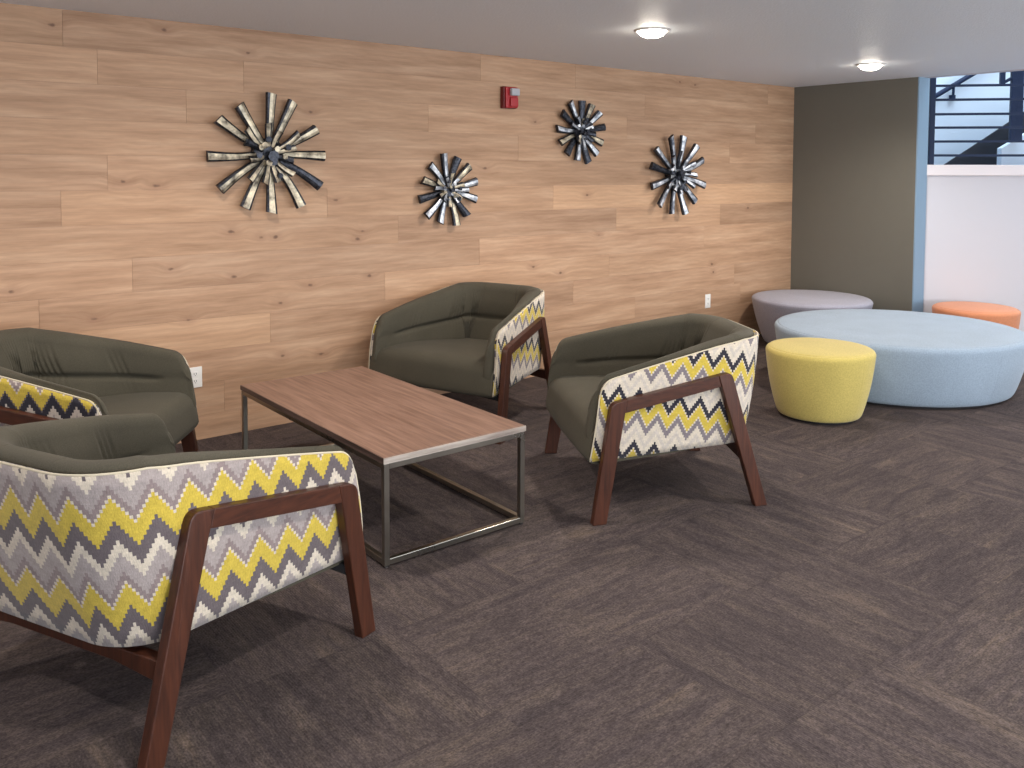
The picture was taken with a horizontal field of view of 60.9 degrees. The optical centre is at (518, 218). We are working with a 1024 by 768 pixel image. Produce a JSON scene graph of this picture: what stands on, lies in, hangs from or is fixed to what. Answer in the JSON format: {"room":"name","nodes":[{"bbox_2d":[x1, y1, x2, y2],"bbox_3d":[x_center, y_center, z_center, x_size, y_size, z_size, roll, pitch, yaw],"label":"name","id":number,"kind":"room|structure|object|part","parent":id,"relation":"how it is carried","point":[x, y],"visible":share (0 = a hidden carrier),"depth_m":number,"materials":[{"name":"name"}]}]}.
{"room":"lobby","nodes":[
{"label":"lobby","id":0,"kind":"room"},
{"bbox_2d":[0,3,793,443],"bbox_3d":[-1.312,-0.064,5.834,10.840,2.747,0.220,-2,4,-39],"label":"wall","id":1,"kind":"structure","parent":0,"point":[116,223],"depth_m":5.75,"materials":[{"name":"brown wood"}]},
{"bbox_2d":[190,366,201,387],"bbox_3d":[-1.944,0.956,5.238,0.085,0.125,0.010,-2,4,-39],"label":"wall socket","id":2,"kind":"object","parent":1,"relation":"attached to","point":[196,372],"visible":0.81,"depth_m":5.24,"materials":[{"name":"white plastic"}]},
{"bbox_2d":[206,92,325,213],"bbox_3d":[-1.544,-0.403,5.397,0.763,0.753,0.142,-2,4,-39],"label":"wall sculpture","id":3,"kind":"object","parent":1,"relation":"attached to","point":[271,160],"visible":1,"depth_m":5.38,"materials":[{"name":"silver metal"}]},
{"bbox_3d":[-1.558,-0.399,5.427,0.208,0.208,0.078,-2,4,-39],"label":"plate","id":4,"kind":"part","parent":3,"relation":"part of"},
{"bbox_2d":[417,153,477,225],"bbox_3d":[-0.497,-0.209,6.276,0.514,0.525,0.097,-2,4,-39],"label":"wall sculpture","id":5,"kind":"object","parent":1,"relation":"attached to","point":[449,192],"visible":1,"depth_m":6.25,"materials":[{"name":"silver metal"}]},
{"bbox_2d":[500,86,519,108],"bbox_3d":[-0.060,-0.915,6.588,0.124,0.164,0.095,-2,4,-39],"label":"fire alarm","id":6,"kind":"object","parent":1,"relation":"attached to","point":[508,95],"visible":1,"depth_m":6.56,"materials":[{"name":"red plastic"}]},
{"bbox_2d":[555,100,605,163],"bbox_3d":[0.518,-0.699,7.061,0.532,0.519,0.100,-2,4,-39],"label":"wall sculpture","id":7,"kind":"object","parent":1,"relation":"attached to","point":[583,132],"visible":1,"depth_m":7.04,"materials":[{"name":"silver metal"}]},
{"bbox_2d":[649,134,705,214],"bbox_3d":[1.423,-0.389,7.781,0.734,0.721,0.137,-2,4,-39],"label":"wall sculpture","id":8,"kind":"object","parent":1,"relation":"attached to","point":[677,174],"visible":1,"depth_m":7.76,"materials":[{"name":"silver metal"}]},
{"bbox_3d":[1.407,-0.389,7.808,0.203,0.203,0.076,-2,4,-39],"label":"plate","id":9,"kind":"part","parent":8,"relation":"part of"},
{"bbox_2d":[705,294,710,307],"bbox_3d":[1.787,0.779,8.221,0.075,0.130,0.010,-2,4,-39],"label":"wall socket","id":10,"kind":"object","parent":1,"relation":"attached to","point":[707,296],"visible":1,"depth_m":8.21,"materials":[{"name":"white plastic"}]},
{"bbox_2d":[0,334,1023,767],"bbox_3d":[2.421,1.419,4.974,15.500,0.100,11.400,-2,4,-39],"label":"floor","id":11,"kind":"structure","parent":0,"point":[870,613],"depth_m":3.09,"materials":[{"name":"carpet"}]},
{"bbox_2d":[0,327,198,451],"bbox_3d":[-2.178,0.987,4.149,0.995,0.827,1.086,0,3,0],"label":"armchair","id":12,"kind":"object","parent":11,"relation":"on","point":[46,375],"visible":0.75,"depth_m":4.41,"materials":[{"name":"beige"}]},
{"bbox_3d":[-2.113,0.843,3.675,0.511,0.138,0.036,1,3,9],"label":"arm rail","id":13,"kind":"part","parent":12,"relation":"part of","materials":[{"name":"red wood"}]},
{"bbox_2d":[0,327,195,414],"bbox_3d":[-2.175,0.812,4.139,0.954,0.477,0.948,0,3,0],"label":"cushion","id":14,"kind":"object","parent":12,"relation":"on","point":[43,372],"depth_m":4.41,"materials":[{"name":"green fabric"}]},
{"bbox_2d":[99,392,198,444],"bbox_3d":[-2.124,1.024,4.151,0.886,0.222,0.966,0,3,0],"label":"seat cushion","id":15,"kind":"object","parent":12,"relation":"on","point":[178,410],"depth_m":4.36,"materials":[{"name":"green fabric"}]},
{"bbox_3d":[-1.789,1.086,4.669,0.170,0.574,0.039,0,3,-7],"label":"leg","id":16,"kind":"part","parent":12,"relation":"part of","materials":[{"name":"red wood"}]},
{"bbox_2d":[0,413,374,767],"bbox_3d":[-1.201,1.058,2.891,1.086,0.827,0.995,2,3,26],"label":"armchair","id":17,"kind":"object","parent":11,"relation":"on","point":[115,541],"visible":1,"depth_m":2.48,"materials":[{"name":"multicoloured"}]},
{"bbox_3d":[-1.350,1.241,2.601,0.825,0.063,0.040,2,3,26],"label":"cross rail","id":18,"kind":"part","parent":17,"relation":"part of","materials":[{"name":"red wood"}]},
{"bbox_2d":[0,413,342,473],"bbox_3d":[-1.200,0.883,2.884,0.948,0.477,0.954,2,3,26],"label":"cushion","id":19,"kind":"object","parent":17,"relation":"on","point":[132,443],"depth_m":2.81,"materials":[{"name":"green fabric"}]},
{"bbox_3d":[-0.959,1.168,2.436,0.052,0.659,0.264,2,3,26],"label":"leg","id":20,"kind":"part","parent":17,"relation":"part of","materials":[{"name":"red wood"}]},
{"bbox_3d":[-0.756,0.898,2.733,0.036,0.138,0.511,2,4,35],"label":"arm rail","id":21,"kind":"part","parent":17,"relation":"part of","materials":[{"name":"red wood"}]},
{"bbox_3d":[-1.030,1.200,3.244,1.007,0.037,0.040,2,3,26],"label":"cross rail","id":22,"kind":"part","parent":17,"relation":"part of","materials":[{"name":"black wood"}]},
{"bbox_3d":[-0.568,1.180,3.018,0.039,0.574,0.170,2,4,34],"label":"leg","id":23,"kind":"part","parent":17,"relation":"part of","materials":[{"name":"red wood"}]},
{"bbox_2d":[240,366,525,567],"bbox_3d":[-0.742,1.161,4.393,0.747,0.462,1.552,-2,4,-39],"label":"coffee table","id":24,"kind":"object","parent":11,"relation":"on","point":[388,422],"visible":0.89,"depth_m":4.10,"materials":[{"name":"brown wood"}]},
{"bbox_3d":[-1.495,1.147,4.762,0.025,0.428,0.025,-2,4,-39],"label":"leg","id":25,"kind":"part","parent":24,"relation":"part of","materials":[{"name":"metal"}]},
{"bbox_3d":[-1.020,0.980,4.160,0.025,0.025,1.494,-2,4,-39],"label":"rail","id":26,"kind":"part","parent":24,"relation":"part of","materials":[{"name":"metal"}]},
{"bbox_3d":[-1.217,1.335,4.996,0.689,0.025,0.025,-2,4,-39],"label":"rail","id":27,"kind":"part","parent":24,"relation":"part of","materials":[{"name":"metal"}]},
{"bbox_3d":[-1.021,1.380,4.181,0.025,0.025,1.494,-2,4,-39],"label":"rail","id":28,"kind":"part","parent":24,"relation":"part of","materials":[{"name":"metal"}]},
{"bbox_3d":[-0.546,1.214,3.579,0.025,0.428,0.025,-2,4,-39],"label":"leg","id":29,"kind":"part","parent":24,"relation":"part of","materials":[{"name":"metal"}]},
{"bbox_3d":[-0.267,1.002,3.791,0.689,0.025,0.025,-2,4,-39],"label":"rail","id":30,"kind":"part","parent":24,"relation":"part of","materials":[{"name":"metal"}]},
{"bbox_3d":[-0.268,1.402,3.812,0.689,0.025,0.025,-2,4,-39],"label":"rail","id":31,"kind":"part","parent":24,"relation":"part of","materials":[{"name":"metal"}]},
{"bbox_3d":[-0.464,1.357,4.627,0.025,0.025,1.494,-2,4,-39],"label":"rail","id":32,"kind":"part","parent":24,"relation":"part of","materials":[{"name":"metal"}]},
{"bbox_3d":[0.011,1.192,4.024,0.025,0.428,0.025,-2,4,-39],"label":"leg","id":33,"kind":"part","parent":24,"relation":"part of","materials":[{"name":"metal"}]},
{"bbox_2d":[368,282,551,443],"bbox_3d":[-0.321,0.899,5.862,1.086,0.827,0.995,2,4,32],"label":"armchair","id":34,"kind":"object","parent":11,"relation":"on","point":[481,339],"visible":0.99,"depth_m":5.72,"materials":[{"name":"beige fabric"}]},
{"bbox_2d":[369,338,520,397],"bbox_3d":[-0.349,0.938,5.817,0.966,0.222,0.886,2,4,32],"label":"seat cushion","id":35,"kind":"object","parent":34,"relation":"on","point":[455,365],"depth_m":5.48,"materials":[{"name":"green fabric"}]},
{"bbox_2d":[371,282,540,379],"bbox_3d":[-0.322,0.724,5.850,0.948,0.477,0.954,2,4,32],"label":"cushion","id":36,"kind":"object","parent":34,"relation":"on","point":[459,331],"depth_m":5.76,"materials":[{"name":"green fabric"}]},
{"bbox_3d":[-0.523,1.076,5.543,1.007,0.037,0.040,2,4,32],"label":"cross rail","id":37,"kind":"part","parent":34,"relation":"part of","materials":[{"name":"black wood"}]},
{"bbox_3d":[-0.087,1.059,5.268,0.039,0.574,0.170,2,3,24],"label":"leg","id":38,"kind":"part","parent":34,"relation":"part of","materials":[{"name":"red wood"}]},
{"bbox_3d":[0.042,0.747,5.554,0.036,0.138,0.511,1,3,22],"label":"arm rail","id":39,"kind":"part","parent":34,"relation":"part of","materials":[{"name":"red wood"}]},
{"bbox_3d":[-0.146,1.051,6.155,0.825,0.063,0.040,2,4,32],"label":"cross rail","id":40,"kind":"part","parent":34,"relation":"part of","materials":[{"name":"red wood"}]},
{"bbox_3d":[0.198,0.982,5.904,0.052,0.659,0.264,2,4,32],"label":"leg","id":41,"kind":"part","parent":34,"relation":"part of","materials":[{"name":"red wood"}]},
{"bbox_2d":[545,313,766,525],"bbox_3d":[0.712,0.971,4.601,0.995,0.827,1.086,0,3,-10],"label":"armchair","id":42,"kind":"object","parent":11,"relation":"on","point":[671,384],"visible":1,"depth_m":4.22,"materials":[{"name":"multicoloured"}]},
{"bbox_3d":[0.238,1.072,5.046,0.170,0.574,0.039,0,3,-3],"label":"leg","id":43,"kind":"part","parent":42,"relation":"part of","materials":[{"name":"red wood"}]},
{"bbox_3d":[0.418,1.127,4.034,0.170,0.574,0.039,-1,3,-17],"label":"leg","id":44,"kind":"part","parent":42,"relation":"part of","materials":[{"name":"red wood"}]},
{"bbox_2d":[546,375,693,463],"bbox_3d":[0.658,1.007,4.594,0.886,0.222,0.966,0,3,-10],"label":"seat cushion","id":45,"kind":"object","parent":42,"relation":"on","point":[659,431],"depth_m":4.16,"materials":[{"name":"green fabric"}]},
{"bbox_2d":[547,313,753,439],"bbox_3d":[0.710,0.796,4.591,0.954,0.477,0.948,0,3,-10],"label":"cushion","id":46,"kind":"object","parent":42,"relation":"on","point":[700,367],"depth_m":4.24,"materials":[{"name":"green fabric"}]},
{"bbox_3d":[0.731,0.827,4.124,0.511,0.138,0.036,-1,3,-19],"label":"arm rail","id":47,"kind":"part","parent":42,"relation":"part of","materials":[{"name":"red wood"}]},
{"bbox_3d":[1.041,1.135,4.669,0.040,0.063,0.825,0,3,-10],"label":"cross rail","id":48,"kind":"part","parent":42,"relation":"part of","materials":[{"name":"red wood"}]},
{"bbox_3d":[1.086,1.075,4.244,0.264,0.659,0.052,0,3,-10],"label":"leg","id":49,"kind":"part","parent":42,"relation":"part of","materials":[{"name":"red wood"}]},
{"bbox_2d":[752,289,872,342],"bbox_3d":[2.771,0.958,8.259,1.090,0.466,1.090,-2,4,-39],"label":"ottoman","id":50,"kind":"object","parent":11,"relation":"on","point":[769,306],"visible":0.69,"depth_m":8.04,"materials":[{"name":"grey fabric"}]},
{"bbox_3d":[2.771,0.740,8.247,1.046,0.028,1.046,-2,4,-39],"label":"panel","id":51,"kind":"part","parent":50,"relation":"part of","materials":[{"name":"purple fabric"}]},
{"bbox_2d":[766,337,875,424],"bbox_3d":[2.016,1.081,5.840,0.700,0.480,0.700,-2,4,-39],"label":"ottoman","id":52,"kind":"object","parent":11,"relation":"on","point":[823,381],"visible":1,"depth_m":5.59,"materials":[{"name":"yellow fabric"}]},
{"bbox_3d":[2.017,0.855,5.827,0.656,0.028,0.656,-2,4,-39],"label":"panel","id":53,"kind":"part","parent":52,"relation":"part of","materials":[{"name":"yellow fabric"}]},
{"bbox_2d":[775,309,1023,408],"bbox_3d":[2.915,1.045,6.728,1.815,0.459,1.736,0,3,-2],"label":"ottoman","id":54,"kind":"object","parent":11,"relation":"on","point":[924,360],"visible":0.83,"depth_m":6.02,"materials":[{"name":"blue fabric"}]},
{"bbox_3d":[2.915,0.828,6.716,1.762,0.024,1.685,0,3,-2],"label":"panel","id":55,"kind":"part","parent":54,"relation":"part of","materials":[{"name":"blue fabric"}]},
{"bbox_2d":[932,301,1020,329],"bbox_3d":[4.039,0.994,7.711,0.700,0.461,0.700,-2,4,-39],"label":"ottoman","id":56,"kind":"object","parent":11,"relation":"on","point":[1010,316],"visible":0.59,"depth_m":7.48,"materials":[{"name":"orange fabric"}]},
{"bbox_3d":[4.040,0.778,7.699,0.656,0.028,0.656,-2,4,-39],"label":"panel","id":57,"kind":"part","parent":56,"relation":"part of","materials":[{"name":"orange fabric"}]},
{"bbox_2d":[944,115,1023,164],"bbox_3d":[5.158,-0.852,9.499,1.640,1.160,0.500,1,3,9],"label":"staircase","id":58,"kind":"structure","parent":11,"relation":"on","point":[999,134],"depth_m":9.29,"materials":[{"name":"black metal"}]},
{"bbox_2d":[0,0,1023,86],"bbox_3d":[1.427,-1.120,2.403,10.500,0.250,8.460,-2,4,-39],"label":"ceiling","id":59,"kind":"structure","parent":0,"point":[788,43],"depth_m":5.28,"materials":[{"name":"white paint"}]},
{"bbox_2d":[634,27,670,37],"bbox_3d":[0.820,-1.131,5.341,0.224,0.049,0.224,-2,4,-39],"label":"ceiling light","id":60,"kind":"object","parent":59,"relation":"attached to","point":[647,32],"visible":1,"depth_m":5.28,"materials":[{"name":"grey glass"}]},
{"bbox_2d":[856,63,884,70],"bbox_3d":[2.833,-1.217,7.016,0.224,0.049,0.224,-2,4,-39],"label":"ceiling light","id":61,"kind":"object","parent":59,"relation":"attached to","point":[865,66],"visible":1,"depth_m":6.96,"materials":[{"name":"grey"}]},
{"bbox_2d":[790,77,917,310],"bbox_3d":[3.307,-0.074,8.569,0.186,2.497,1.293,-2,4,-39],"label":"wall","id":62,"kind":"structure","parent":0,"point":[854,144],"depth_m":8.44,"materials":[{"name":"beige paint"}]},
{"bbox_2d":[912,77,929,311],"bbox_3d":[3.717,-0.045,8.062,0.192,2.497,0.012,-2,4,-39],"label":"trim","id":63,"kind":"structure","parent":62,"relation":"attached to","point":[923,83],"depth_m":8.04,"materials":[{"name":"blue paint"}]},
{"bbox_2d":[923,176,1023,331],"bbox_3d":[6.066,0.422,7.858,4.600,1.600,0.131,1,3,9],"label":"wall","id":64,"kind":"structure","parent":0,"point":[974,230],"depth_m":8.09,"materials":[{"name":"grey paint"}]},
{"bbox_2d":[927,165,1023,175],"bbox_3d":[6.053,-0.427,7.814,4.630,0.100,0.191,1,3,9],"label":"trim","id":65,"kind":"structure","parent":64,"relation":"on","point":[932,170],"depth_m":8.02,"materials":[{"name":"white paint"}]},
{"bbox_2d":[927,78,1023,164],"bbox_3d":[5.173,-1.005,7.935,2.700,1.035,0.060,1,3,9],"label":"stair railing","id":66,"kind":"object","parent":65,"relation":"on","point":[932,91],"visible":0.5,"depth_m":8.10,"materials":[{"name":"black metal"}]},
{"bbox_3d":[3.871,-1.003,8.153,0.048,1.000,0.040,1,3,9],"label":"post","id":67,"kind":"part","parent":66,"relation":"part of","materials":[{"name":"black metal"}]},
{"bbox_2d":[924,69,1023,77],"bbox_3d":[5.576,-2.513,5.652,0.120,2.703,8.460,-2,4,-39],"label":"wall","id":68,"kind":"structure","parent":0,"point":[1017,69],"depth_m":7.64,"materials":[{"name":"grey paint"}]},
{"bbox_2d":[927,72,1023,164],"bbox_3d":[6.295,-1.481,9.707,7.600,5.200,0.150,1,3,9],"label":"wall","id":69,"kind":"structure","parent":0,"point":[989,78],"depth_m":9.85,"materials":[{"name":"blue paint"}]},
{"bbox_2d":[936,74,976,97],"bbox_3d":[5.169,-1.671,9.751,1.068,0.697,0.103,1,3,9],"label":"wall handrail","id":70,"kind":"object","parent":69,"relation":"attached to","point":[966,77],"visible":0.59,"depth_m":9.77,"materials":[{"name":"black metal"}]},
{"bbox_2d":[997,133,1023,164],"bbox_3d":[5.249,0.101,8.835,0.740,2.130,0.120,1,3,9],"label":"wall","id":71,"kind":"structure","parent":0,"point":[1008,148],"depth_m":8.78,"materials":[{"name":"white paint"}]},
{"bbox_2d":[999,71,1023,139],"bbox_3d":[4.914,-1.249,8.691,0.225,0.960,0.070,1,3,9],"label":"stair newel","id":72,"kind":"structure","parent":71,"relation":"attached to","point":[1016,77],"depth_m":8.67,"materials":[{"name":"blue paint"}]},
{"bbox_3d":[4.929,-1.249,8.678,0.050,0.960,0.050,1,3,9],"label":"post","id":73,"kind":"part","parent":72,"relation":"part of","materials":[{"name":"black metal"}]},
{"bbox_3d":[4.994,-1.249,8.688,0.065,0.960,0.050,1,3,9],"label":"post","id":74,"kind":"part","parent":72,"relation":"part of","materials":[{"name":"black metal"}]}
]}

